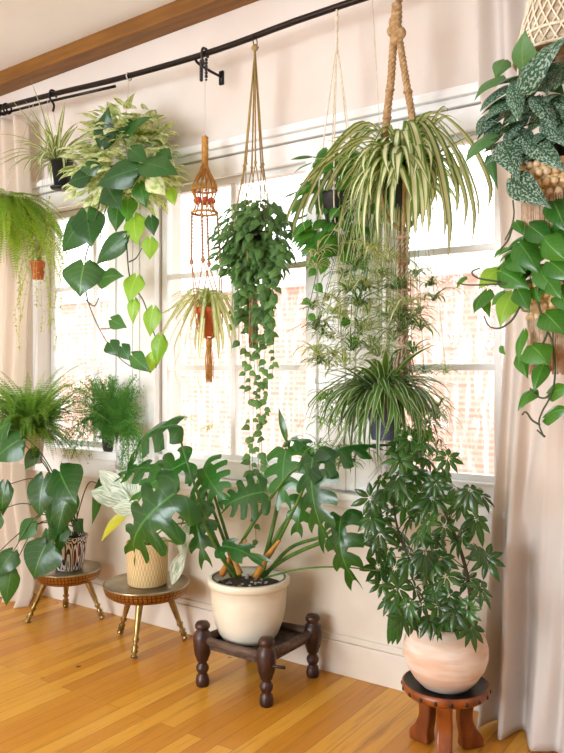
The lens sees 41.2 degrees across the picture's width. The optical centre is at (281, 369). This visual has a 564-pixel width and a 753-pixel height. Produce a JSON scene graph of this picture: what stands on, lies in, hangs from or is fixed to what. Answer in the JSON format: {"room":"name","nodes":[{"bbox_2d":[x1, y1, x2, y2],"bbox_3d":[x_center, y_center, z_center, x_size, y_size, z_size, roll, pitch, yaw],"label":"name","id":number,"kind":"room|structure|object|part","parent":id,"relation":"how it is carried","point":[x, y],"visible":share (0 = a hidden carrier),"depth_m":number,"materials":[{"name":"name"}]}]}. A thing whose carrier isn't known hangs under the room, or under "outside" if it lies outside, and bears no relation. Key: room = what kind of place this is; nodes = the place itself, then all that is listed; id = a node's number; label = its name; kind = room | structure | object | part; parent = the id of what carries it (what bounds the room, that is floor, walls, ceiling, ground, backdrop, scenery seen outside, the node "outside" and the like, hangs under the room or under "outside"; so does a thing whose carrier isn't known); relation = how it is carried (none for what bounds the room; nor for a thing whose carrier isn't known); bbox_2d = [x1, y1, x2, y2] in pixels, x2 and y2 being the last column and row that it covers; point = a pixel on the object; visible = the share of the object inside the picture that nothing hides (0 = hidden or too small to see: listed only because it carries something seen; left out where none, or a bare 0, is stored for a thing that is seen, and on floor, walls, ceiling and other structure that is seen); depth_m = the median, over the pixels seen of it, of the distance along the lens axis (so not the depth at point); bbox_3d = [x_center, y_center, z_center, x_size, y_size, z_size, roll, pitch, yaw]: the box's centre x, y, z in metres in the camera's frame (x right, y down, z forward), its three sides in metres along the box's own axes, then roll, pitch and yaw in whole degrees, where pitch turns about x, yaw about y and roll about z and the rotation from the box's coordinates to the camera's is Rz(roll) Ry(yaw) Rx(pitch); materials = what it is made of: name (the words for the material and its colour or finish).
{"room":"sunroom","nodes":[
{"label":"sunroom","id":0,"kind":"room"},
{"bbox_2d":[19,433,43,463],"bbox_3d":[-1.210,0.374,3.615,0.136,0.150,0.136,0,0,35],"label":"pot","id":1,"kind":"object","parent":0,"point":[28,444],"depth_m":3.57,"materials":[{"name":"ceramic"}]},
{"bbox_2d":[54,531,87,571],"bbox_3d":[-1.024,0.873,3.602,0.182,0.162,0.182,0,0,35],"label":"pot","id":2,"kind":"object","parent":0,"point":[73,552],"depth_m":3.54,"materials":[{"name":"ceramic"}]},
{"bbox_2d":[0,0,175,70],"bbox_3d":[-0.910,-1.715,0.794,6.800,0.222,5.500,0,0,35],"label":"ceiling","id":3,"kind":"structure","parent":0,"point":[29,29],"depth_m":3.51,"materials":[{"name":"paint"}]},
{"bbox_2d":[509,0,563,374],"bbox_3d":[0.752,-0.875,2.016,0.274,1.776,0.271,0,0,35],"label":"hanger","id":4,"kind":"object","parent":3,"relation":"hanging from","point":[543,20],"visible":0.37,"depth_m":1.94,"materials":[{"name":"beige fabric"}]},
{"bbox_2d":[457,196,563,437],"bbox_3d":[0.700,-0.140,2.010,0.434,0.627,0.367,0,0,-4],"label":"pothos","id":5,"kind":"object","parent":4,"relation":"hanging from","point":[541,242],"visible":1,"depth_m":1.93,"materials":[{"name":"green plant"}]},
{"bbox_2d":[464,29,563,239],"bbox_3d":[0.760,-0.619,2.015,0.416,0.528,0.463,0,0,-20],"label":"hanging plant","id":6,"kind":"object","parent":4,"relation":"hanging from","point":[519,145],"visible":0.96,"depth_m":1.93,"materials":[{"name":"plant"}]},
{"bbox_2d":[516,0,563,67],"bbox_3d":[0.752,-1.039,2.016,0.244,0.402,0.244,0,0,35],"label":"woven shade","id":7,"kind":"object","parent":4,"relation":"hanging from","point":[543,20],"depth_m":1.94,"materials":[{"name":"beige wicker"}]},
{"bbox_2d":[526,163,563,196],"bbox_3d":[0.752,-0.490,2.016,0.250,0.083,0.250,0,0,35],"label":"basket","id":8,"kind":"object","parent":4,"relation":"on","point":[546,176],"depth_m":1.93,"materials":[{"name":"wicker"}]},
{"bbox_2d":[530,287,561,312],"bbox_3d":[0.752,-0.175,2.016,0.210,0.091,0.210,0,0,35],"label":"basket","id":9,"kind":"object","parent":4,"relation":"on","point":[545,301],"depth_m":1.95,"materials":[{"name":"wicker"}]},
{"bbox_2d":[125,537,168,588],"bbox_3d":[-0.588,0.838,3.274,0.188,0.186,0.188,0,0,35],"label":"basket","id":10,"kind":"object","parent":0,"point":[152,574],"depth_m":3.20,"materials":[{"name":"wicker"}]},
{"bbox_2d":[0,0,492,506],"bbox_3d":[0.529,-0.280,2.875,6.800,2.960,0.160,0,0,35],"label":"wall","id":11,"kind":"structure","parent":0,"point":[295,63],"depth_m":3.24,"materials":[{"name":"paint"}]},
{"bbox_2d":[26,216,37,396],"bbox_3d":[-1.402,-0.230,4.092,0.176,1.260,0.034,0,0,35],"label":"trim","id":12,"kind":"structure","parent":11,"relation":"attached to","point":[32,335],"depth_m":4.04,"materials":[{"name":"white paint"}]},
{"bbox_2d":[27,443,119,477],"bbox_3d":[-1.463,0.471,4.206,1.710,0.138,0.175,0,0,35],"label":"trim","id":13,"kind":"structure","parent":11,"relation":"attached to","point":[100,459],"depth_m":3.80,"materials":[{"name":"white paint"}]},
{"bbox_2d":[59,371,147,478],"bbox_3d":[-0.818,0.295,3.609,0.638,0.584,0.292,0,0,35],"label":"fern","id":14,"kind":"object","parent":13,"relation":"on","point":[118,413],"visible":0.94,"depth_m":3.56,"materials":[{"name":"green plant"}]},
{"bbox_2d":[101,434,117,451],"bbox_3d":[-0.839,0.356,3.723,0.120,0.092,0.120,0,0,35],"label":"pot","id":15,"kind":"object","parent":14,"relation":"on","point":[106,449],"depth_m":3.68,"materials":[{"name":"black plastic"}]},
{"bbox_2d":[51,206,107,446],"bbox_3d":[-1.019,-0.225,3.978,0.600,1.270,0.037,0,0,35],"label":"window","id":16,"kind":"structure","parent":11,"relation":"in","point":[55,356],"depth_m":4.07,"materials":[{"name":"white paint"}]},
{"bbox_2d":[0,0,258,95],"bbox_3d":[0.452,-1.629,2.764,6.800,0.194,0.110,0,0,35],"label":"ceiling beam","id":17,"kind":"structure","parent":11,"relation":"attached to","point":[176,15],"depth_m":3.59,"materials":[{"name":"brown wood"}]},
{"bbox_2d":[108,194,158,466],"bbox_3d":[-0.720,-0.195,3.619,0.316,1.330,0.036,0,0,35],"label":"trim","id":18,"kind":"structure","parent":11,"relation":"attached to","point":[136,334],"depth_m":3.59,"materials":[{"name":"white paint"}]},
{"bbox_2d":[0,0,368,113],"bbox_3d":[0.420,-1.345,2.727,5.609,0.164,0.208,0,0,35],"label":"curtain rod","id":19,"kind":"object","parent":11,"relation":"attached to","point":[346,3],"visible":0.94,"depth_m":3.25,"materials":[{"name":"black metal"}]},
{"bbox_2d":[2,103,11,114],"bbox_3d":[-1.436,-1.365,3.917,0.011,0.060,0.060,0,0,38],"label":"curtain ring","id":20,"kind":"object","parent":19,"relation":"hanging from","point":[3,104],"visible":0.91,"depth_m":3.91,"materials":[{"name":"black metal"}]},
{"bbox_2d":[0,114,34,607],"bbox_3d":[-1.541,-0.073,4.053,0.754,2.530,0.161,0,0,44],"label":"window curtain","id":21,"kind":"object","parent":19,"relation":"hanging from","point":[12,359],"visible":0.54,"depth_m":3.96,"materials":[{"name":"fabric"}]},
{"bbox_2d":[12,101,63,351],"bbox_3d":[-1.199,-0.724,3.679,0.548,1.281,0.202,0,0,35],"label":"trailing plant","id":22,"kind":"object","parent":19,"relation":"hanging from","point":[39,270],"visible":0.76,"depth_m":3.66,"materials":[{"name":"plant"}]},
{"bbox_3d":[-1.197,-0.489,3.679,0.076,0.089,0.076,0,0,35],"label":"pot","id":23,"kind":"part","parent":22,"relation":"part of","materials":[{"name":"ceramic"}]},
{"bbox_2d":[0,101,79,297],"bbox_3d":[-1.369,-0.855,3.639,0.713,1.029,0.666,0,0,40],"label":"hanging fern","id":24,"kind":"object","parent":19,"relation":"hanging from","point":[12,218],"visible":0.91,"depth_m":3.55,"materials":[{"name":"green plant"}]},
{"bbox_2d":[0,84,93,191],"bbox_3d":[-1.137,-1.136,3.606,0.603,0.547,0.432,0,0,35],"label":"spider plant","id":25,"kind":"object","parent":19,"relation":"hanging from","point":[55,164],"visible":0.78,"depth_m":3.56,"materials":[{"name":"green plant"}]},
{"bbox_3d":[-1.058,-0.936,3.608,0.112,0.136,0.112,0,0,35],"label":"pot","id":26,"kind":"part","parent":25,"relation":"part of","materials":[{"name":"black plastic"}]},
{"bbox_2d":[0,104,113,468],"bbox_3d":[-1.219,-0.442,3.524,0.833,1.843,0.661,0,0,35],"label":"fern","id":27,"kind":"object","parent":19,"relation":"hanging from","point":[31,415],"visible":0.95,"depth_m":3.54,"materials":[{"name":"plant"}]},
{"bbox_3d":[-1.321,-1.352,3.875,1.321,0.070,0.014,0,0,35],"label":"rod","id":28,"kind":"part","parent":19,"relation":"part of","materials":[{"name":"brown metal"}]},
{"bbox_2d":[56,72,189,372],"bbox_3d":[-0.657,-0.668,3.283,0.941,1.369,0.430,0,0,35],"label":"pothos","id":29,"kind":"object","parent":19,"relation":"hanging from","point":[109,184],"visible":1,"depth_m":3.19,"materials":[{"name":"green plant"}]},
{"bbox_2d":[199,47,208,81],"bbox_3d":[-0.323,-1.282,3.146,0.047,0.146,0.030,0,0,-33],"label":"hook","id":30,"kind":"object","parent":19,"relation":"hanging from","point":[202,62],"visible":0.98,"depth_m":3.14,"materials":[{"name":"black metal"}]},
{"bbox_2d":[189,135,222,382],"bbox_3d":[-0.312,-0.587,3.140,0.155,1.283,0.136,0,0,35],"label":"macrame hanger","id":31,"kind":"object","parent":30,"relation":"hanging from","point":[204,170],"visible":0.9,"depth_m":3.13,"materials":[{"name":"orange fabric"}]},
{"bbox_2d":[160,287,246,432],"bbox_3d":[-0.368,-0.029,3.161,0.512,0.633,0.290,0,0,35],"label":"spider plant","id":32,"kind":"object","parent":31,"relation":"hanging from","point":[209,310],"visible":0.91,"depth_m":3.09,"materials":[{"name":"green plant"}]},
{"bbox_3d":[-0.305,-0.201,3.136,0.110,0.121,0.110,0,0,35],"label":"pot","id":33,"kind":"part","parent":32,"relation":"part of","materials":[{"name":"ceramic"}]},
{"bbox_2d":[234,35,270,345],"bbox_3d":[-0.116,-0.715,3.005,0.153,1.246,0.150,0,0,35],"label":"hanger","id":34,"kind":"object","parent":19,"relation":"hanging from","point":[254,81],"visible":0.59,"depth_m":2.99,"materials":[{"name":"brown fabric"}]},
{"bbox_2d":[205,199,295,545],"bbox_3d":[-0.117,0.020,2.983,0.418,1.408,0.297,0,0,35],"label":"ivy","id":35,"kind":"object","parent":34,"relation":"hanging from","point":[267,254],"visible":0.99,"depth_m":2.95,"materials":[{"name":"green plant"}]},
{"bbox_2d":[318,9,353,344],"bbox_3d":[0.213,-0.720,2.777,0.134,1.258,0.140,0,0,35],"label":"macrame hanger","id":36,"kind":"object","parent":19,"relation":"hanging from","point":[336,15],"visible":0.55,"depth_m":2.78,"materials":[{"name":"beige fabric"}]},
{"bbox_2d":[281,147,390,347],"bbox_3d":[0.188,-0.449,2.778,0.460,0.752,0.289,0,0,35],"label":"pothos","id":37,"kind":"object","parent":36,"relation":"hanging from","point":[308,237],"visible":0.54,"depth_m":2.73,"materials":[{"name":"green plant"}]},
{"bbox_2d":[321,189,350,223],"bbox_3d":[0.208,-0.600,2.781,0.128,0.110,0.128,0,0,35],"label":"pot","id":38,"kind":"object","parent":37,"relation":"on","point":[327,196],"depth_m":2.73,"materials":[{"name":"black plastic"}]},
{"bbox_2d":[297,0,474,488],"bbox_3d":[0.341,-0.458,2.537,0.622,1.780,0.539,0,0,5],"label":"spider plant","id":39,"kind":"object","parent":19,"relation":"hanging from","point":[384,398],"visible":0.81,"depth_m":2.44,"materials":[{"name":"green plant"}]},
{"bbox_3d":[0.349,0.159,2.538,0.144,0.152,0.144,0,0,35],"label":"pot","id":40,"kind":"part","parent":39,"relation":"part of","materials":[{"name":"grey plastic"}]},
{"bbox_2d":[379,0,419,378],"bbox_3d":[0.407,-0.670,2.536,0.153,1.421,0.150,0,0,-24],"label":"hanger","id":41,"kind":"object","parent":19,"relation":"hanging from","point":[396,32],"visible":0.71,"depth_m":2.53,"materials":[{"name":"fabric"}]},
{"bbox_2d":[282,106,492,377],"bbox_3d":[0.337,-0.412,2.567,0.778,0.919,0.490,0,0,21],"label":"spider plant","id":42,"kind":"object","parent":41,"relation":"hanging from","point":[386,169],"visible":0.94,"depth_m":2.50,"materials":[{"name":"green plant"}]},
{"bbox_3d":[0.406,-0.610,2.535,0.138,0.111,0.138,0,0,35],"label":"pot","id":43,"kind":"part","parent":42,"relation":"part of","materials":[{"name":"black plastic"}]},
{"bbox_2d":[475,0,563,752],"bbox_3d":[0.989,-0.073,2.228,0.884,2.530,0.253,0,0,37],"label":"window curtain","id":44,"kind":"object","parent":19,"relation":"hanging from","point":[524,672],"visible":0.61,"depth_m":2.43,"materials":[{"name":"beige fabric"}]},
{"bbox_2d":[158,163,305,482],"bbox_3d":[-0.219,-0.191,3.324,0.860,1.338,0.072,0,0,35],"label":"window","id":45,"kind":"structure","parent":11,"relation":"in","point":[237,470],"depth_m":3.38,"materials":[{"name":"white paint"}]},
{"bbox_2d":[31,82,480,196],"bbox_3d":[0.509,-0.975,2.759,6.700,0.070,0.055,0,0,35],"label":"trim","id":46,"kind":"structure","parent":11,"relation":"attached to","point":[461,96],"depth_m":2.99,"materials":[{"name":"white paint"}]},
{"bbox_2d":[34,578,478,711],"bbox_3d":[0.475,1.123,2.797,6.800,0.155,0.030,0,0,35],"label":"baseboard","id":47,"kind":"structure","parent":11,"relation":"attached to","point":[381,664],"depth_m":3.00,"materials":[{"name":"beige paint"}]},
{"bbox_2d":[32,104,482,210],"bbox_3d":[0.518,-0.892,2.772,6.700,0.085,0.022,0,0,35],"label":"trim","id":48,"kind":"structure","parent":11,"relation":"attached to","point":[278,156],"depth_m":3.13,"materials":[{"name":"white paint"}]},
{"bbox_2d":[26,469,490,647],"bbox_3d":[0.480,0.795,2.805,6.800,0.510,0.012,0,0,35],"label":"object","id":49,"kind":"structure","parent":11,"relation":"attached to","point":[324,592],"depth_m":3.08,"materials":[{"name":"beige paint"}]},
{"bbox_2d":[116,468,504,533],"bbox_3d":[1.238,0.525,2.248,4.920,0.090,0.065,0,0,35],"label":"trim","id":50,"kind":"structure","parent":11,"relation":"attached to","point":[345,499],"depth_m":2.93,"materials":[{"name":"white paint"}]},
{"bbox_2d":[306,151,385,492],"bbox_3d":[0.247,-0.195,2.951,0.346,1.330,0.036,0,0,35],"label":"trim","id":51,"kind":"structure","parent":11,"relation":"attached to","point":[358,478],"depth_m":2.96,"materials":[{"name":"white paint"}]},
{"bbox_2d":[386,131,503,505],"bbox_3d":[0.760,-0.191,2.647,0.860,1.338,0.072,0,0,35],"label":"window","id":52,"kind":"structure","parent":11,"relation":"in","point":[486,482],"depth_m":2.67,"materials":[{"name":"white paint"}]},
{"bbox_2d":[207,566,289,645],"bbox_3d":[-0.129,0.922,2.917,0.320,0.238,0.320,0,0,35],"label":"pot","id":53,"kind":"object","parent":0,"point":[245,608],"depth_m":2.80,"materials":[{"name":"ceramic"}]},
{"bbox_2d":[0,593,557,752],"bbox_3d":[-0.995,1.250,0.671,6.800,0.100,5.200,0,0,35],"label":"floor","id":54,"kind":"structure","parent":0,"point":[70,683],"depth_m":2.71,"materials":[{"name":"brown wood"}]},
{"bbox_2d":[24,559,104,622],"bbox_3d":[-1.038,1.074,3.612,0.330,0.252,0.316,0,0,35],"label":"stool","id":55,"kind":"object","parent":54,"relation":"on","point":[90,570],"visible":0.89,"depth_m":3.55,"materials":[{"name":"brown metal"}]},
{"bbox_3d":[-1.169,1.100,3.572,0.110,0.200,0.032,0,0,-15],"label":"leg","id":56,"kind":"part","parent":55,"relation":"part of","materials":[{"name":"gold metal"}]},
{"bbox_2d":[0,416,101,604],"bbox_3d":[-1.089,0.640,3.430,0.513,0.861,0.407,0,0,-31],"label":"philodendron","id":57,"kind":"object","parent":55,"relation":"on","point":[59,548],"visible":1,"depth_m":3.40,"materials":[{"name":"plant"}]},
{"bbox_3d":[-1.184,0.713,3.518,0.313,0.183,0.007,0,0,-25],"label":"stem","id":58,"kind":"part","parent":57,"relation":"part of","materials":[{"name":"green plant"}]},
{"bbox_3d":[-1.128,0.748,3.485,0.007,0.153,0.283,0,0,39],"label":"stem","id":59,"kind":"part","parent":57,"relation":"part of","materials":[{"name":"green plant"}]},
{"bbox_3d":[-1.153,0.785,3.483,0.387,0.148,0.007,0,0,-30],"label":"stem","id":60,"kind":"part","parent":57,"relation":"part of","materials":[{"name":"green plant"}]},
{"bbox_3d":[-1.107,0.524,3.503,0.097,0.561,0.335,0,0,35],"label":"stem","id":61,"kind":"part","parent":57,"relation":"part of","materials":[{"name":"green plant"}]},
{"bbox_3d":[-1.088,0.558,3.483,0.018,0.493,0.324,0,0,35],"label":"stem","id":62,"kind":"part","parent":57,"relation":"part of","materials":[{"name":"green plant"}]},
{"bbox_3d":[-0.923,0.663,3.549,0.200,0.281,0.021,0,0,35],"label":"stem","id":63,"kind":"part","parent":57,"relation":"part of","materials":[{"name":"green plant"}]},
{"bbox_3d":[-1.080,1.100,3.753,0.032,0.201,0.116,0,0,-18],"label":"leg","id":64,"kind":"part","parent":55,"relation":"part of","materials":[{"name":"gold metal"}]},
{"bbox_3d":[-1.032,0.954,3.608,0.316,0.012,0.316,0,0,35],"label":"seat","id":65,"kind":"part","parent":55,"relation":"part of","materials":[{"name":"grey metal"}]},
{"bbox_3d":[-0.903,1.100,3.612,0.102,0.200,0.032,0,0,-2],"label":"leg","id":66,"kind":"part","parent":55,"relation":"part of","materials":[{"name":"gold metal"}]},
{"bbox_2d":[103,571,189,657],"bbox_3d":[-0.599,1.063,3.288,0.389,0.274,0.374,0,0,35],"label":"stool","id":67,"kind":"object","parent":54,"relation":"on","point":[116,588],"visible":0.83,"depth_m":3.17,"materials":[{"name":"brown metal"}]},
{"bbox_3d":[-0.704,1.089,3.381,0.113,0.222,0.031,0,0,41],"label":"leg","id":68,"kind":"part","parent":67,"relation":"part of","materials":[{"name":"gold metal"}]},
{"bbox_3d":[-0.609,1.089,3.152,0.032,0.221,0.105,0,0,7],"label":"leg","id":69,"kind":"part","parent":67,"relation":"part of","materials":[{"name":"gold metal"}]},
{"bbox_2d":[90,470,189,588],"bbox_3d":[-0.511,0.674,3.139,0.690,0.514,0.284,0,0,42],"label":"potted aglaonema","id":70,"kind":"object","parent":67,"relation":"on","point":[152,574],"visible":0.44,"depth_m":3.20,"materials":[{"name":"wicker"}]},
{"bbox_3d":[-0.474,0.672,3.053,0.438,0.195,0.198,0,0,35],"label":"stem","id":71,"kind":"part","parent":70,"relation":"part of","materials":[{"name":"green plant"}]},
{"bbox_3d":[-0.593,0.932,3.284,0.374,0.012,0.374,0,0,35],"label":"seat","id":72,"kind":"part","parent":67,"relation":"part of","materials":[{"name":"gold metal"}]},
{"bbox_3d":[-0.467,1.089,3.324,0.105,0.221,0.032,0,0,-18],"label":"leg","id":73,"kind":"part","parent":67,"relation":"part of","materials":[{"name":"gold metal"}]},
{"bbox_2d":[193,613,321,707],"bbox_3d":[-0.074,1.077,2.885,0.413,0.246,0.382,0,0,35],"label":"plant stand","id":74,"kind":"object","parent":54,"relation":"on","point":[290,636],"visible":0.78,"depth_m":2.83,"materials":[{"name":"brown wood"}]},
{"bbox_3d":[-0.303,1.077,2.854,0.072,0.246,0.072,0,0,35],"label":"leg","id":75,"kind":"part","parent":74,"relation":"part of","materials":[{"name":"brown wood"}]},
{"bbox_3d":[-0.214,1.027,2.982,0.031,0.037,0.311,0,0,35],"label":"rail","id":76,"kind":"part","parent":74,"relation":"part of","materials":[{"name":"brown wood"}]},
{"bbox_3d":[-0.179,1.027,2.769,0.301,0.037,0.031,0,0,35],"label":"rail","id":77,"kind":"part","parent":74,"relation":"part of","materials":[{"name":"brown wood"}]},
{"bbox_2d":[114,409,388,645],"bbox_3d":[-0.189,0.591,2.855,1.375,0.900,0.485,0,0,27],"label":"monstera","id":78,"kind":"object","parent":74,"relation":"on","point":[248,603],"visible":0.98,"depth_m":2.77,"materials":[{"name":"plant"}]},
{"bbox_3d":[-0.272,0.622,2.777,0.253,0.342,0.065,0,0,-26],"label":"stem","id":79,"kind":"part","parent":78,"relation":"part of","materials":[{"name":"green plant"}]},
{"bbox_3d":[-0.306,0.508,2.907,0.194,0.592,0.152,0,0,35],"label":"stem","id":80,"kind":"part","parent":78,"relation":"part of","materials":[{"name":"green plant"}]},
{"bbox_3d":[-0.234,0.599,2.962,0.184,0.418,0.026,0,0,30],"label":"stem","id":81,"kind":"part","parent":78,"relation":"part of","materials":[{"name":"green plant"}]},
{"bbox_3d":[-0.270,0.582,2.925,0.223,0.441,0.021,0,0,17],"label":"stem","id":82,"kind":"part","parent":78,"relation":"part of","materials":[{"name":"green plant"}]},
{"bbox_3d":[-0.245,0.662,2.862,0.181,0.268,0.039,0,0,5],"label":"stem","id":83,"kind":"part","parent":78,"relation":"part of","materials":[{"name":"green plant"}]},
{"bbox_3d":[-0.036,0.541,2.824,0.156,0.507,0.025,0,0,41],"label":"stem","id":84,"kind":"part","parent":78,"relation":"part of","materials":[{"name":"green plant"}]},
{"bbox_3d":[-0.018,0.523,2.817,0.155,0.534,0.033,0,0,41],"label":"stem","id":85,"kind":"part","parent":78,"relation":"part of","materials":[{"name":"green plant"}]},
{"bbox_3d":[-0.054,0.544,2.740,0.046,0.507,0.555,0,0,-39],"label":"stem","id":86,"kind":"part","parent":78,"relation":"part of","materials":[{"name":"green plant"}]},
{"bbox_3d":[0.005,0.544,2.681,0.360,0.485,0.132,0,0,35],"label":"stem","id":87,"kind":"part","parent":78,"relation":"part of","materials":[{"name":"green plant"}]},
{"bbox_3d":[0.010,0.598,2.817,0.166,0.253,0.026,0,0,26],"label":"stem","id":88,"kind":"part","parent":78,"relation":"part of","materials":[{"name":"green plant"}]},
{"bbox_3d":[0.076,0.646,2.709,0.046,0.320,0.491,0,0,-34],"label":"stem","id":89,"kind":"part","parent":78,"relation":"part of","materials":[{"name":"green plant"}]},
{"bbox_3d":[0.117,0.643,2.619,0.043,0.279,0.602,0,0,-41],"label":"stem","id":90,"kind":"part","parent":78,"relation":"part of","materials":[{"name":"green plant"}]},
{"bbox_3d":[0.123,0.718,2.621,0.526,0.124,0.026,0,0,41],"label":"stem","id":91,"kind":"part","parent":78,"relation":"part of","materials":[{"name":"green plant"}]},
{"bbox_3d":[-0.091,1.050,2.897,0.300,0.015,0.310,0,0,35],"label":"woven seat","id":92,"kind":"part","parent":74,"relation":"part of","materials":[{"name":"brown wicker"}]},
{"bbox_3d":[-0.056,1.077,2.684,0.072,0.246,0.072,0,0,35],"label":"leg","id":93,"kind":"part","parent":74,"relation":"part of","materials":[{"name":"brown wood"}]},
{"bbox_3d":[-0.003,1.027,3.024,0.301,0.037,0.031,0,0,35],"label":"rail","id":94,"kind":"part","parent":74,"relation":"part of","materials":[{"name":"brown wood"}]},
{"bbox_3d":[0.032,1.027,2.811,0.031,0.037,0.311,0,0,35],"label":"rail","id":95,"kind":"part","parent":74,"relation":"part of","materials":[{"name":"brown wood"}]},
{"bbox_3d":[0.120,1.077,2.939,0.072,0.246,0.072,0,0,35],"label":"leg","id":96,"kind":"part","parent":74,"relation":"part of","materials":[{"name":"brown wood"}]},
{"bbox_2d":[401,670,490,752],"bbox_3d":[0.516,1.090,2.368,0.280,0.214,0.276,0,0,35],"label":"wooden stool","id":97,"kind":"object","parent":54,"relation":"on","point":[433,706],"visible":0.76,"depth_m":2.33,"materials":[{"name":"red wood"}]},
{"bbox_3d":[0.455,1.107,2.428,0.080,0.179,0.048,0,0,45],"label":"leg","id":98,"kind":"part","parent":97,"relation":"part of","materials":[{"name":"red wood"}]},
{"bbox_2d":[351,429,505,693],"bbox_3d":[0.437,0.588,2.360,0.524,0.814,0.388,0,0,35],"label":"potted schefflera","id":99,"kind":"object","parent":97,"relation":"on","point":[447,652],"visible":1,"depth_m":2.30,"materials":[{"name":"plant"}]},
{"bbox_2d":[403,614,488,693],"bbox_3d":[0.516,0.897,2.368,0.266,0.196,0.266,0,0,35],"label":"pot","id":100,"kind":"object","parent":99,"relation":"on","point":[444,666],"depth_m":2.26,"materials":[{"name":"ceramic"}]},
{"bbox_3d":[0.494,1.107,2.285,0.048,0.179,0.080,0,0,15],"label":"leg","id":101,"kind":"part","parent":97,"relation":"part of","materials":[{"name":"red wood"}]},
{"bbox_3d":[0.516,0.990,2.368,0.262,0.014,0.262,0,0,35],"label":"dish","id":102,"kind":"part","parent":97,"relation":"part of","materials":[{"name":"black"}]},
{"bbox_3d":[0.516,1.002,2.368,0.272,0.039,0.272,0,0,35],"label":"seat","id":103,"kind":"part","parent":97,"relation":"part of","materials":[{"name":"red wood"}]},
{"bbox_3d":[0.598,1.107,2.390,0.080,0.179,0.048,0,0,-15],"label":"leg","id":104,"kind":"part","parent":97,"relation":"part of","materials":[{"name":"red wood"}]},
{"label":"outside","id":105,"kind":"structure","parent":0,"visible":0},
{"bbox_3d":[3.040,1.550,9.674,26.000,0.100,13.800,0,0,35],"label":"ground","id":106,"kind":"structure","parent":105,"visible":0},
{"bbox_2d":[61,255,504,474],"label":"window","id":107,"kind":"structure","parent":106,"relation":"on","point":[468,339],"depth_m":7.09,"materials":[{"name":"white glass"}]}
]}

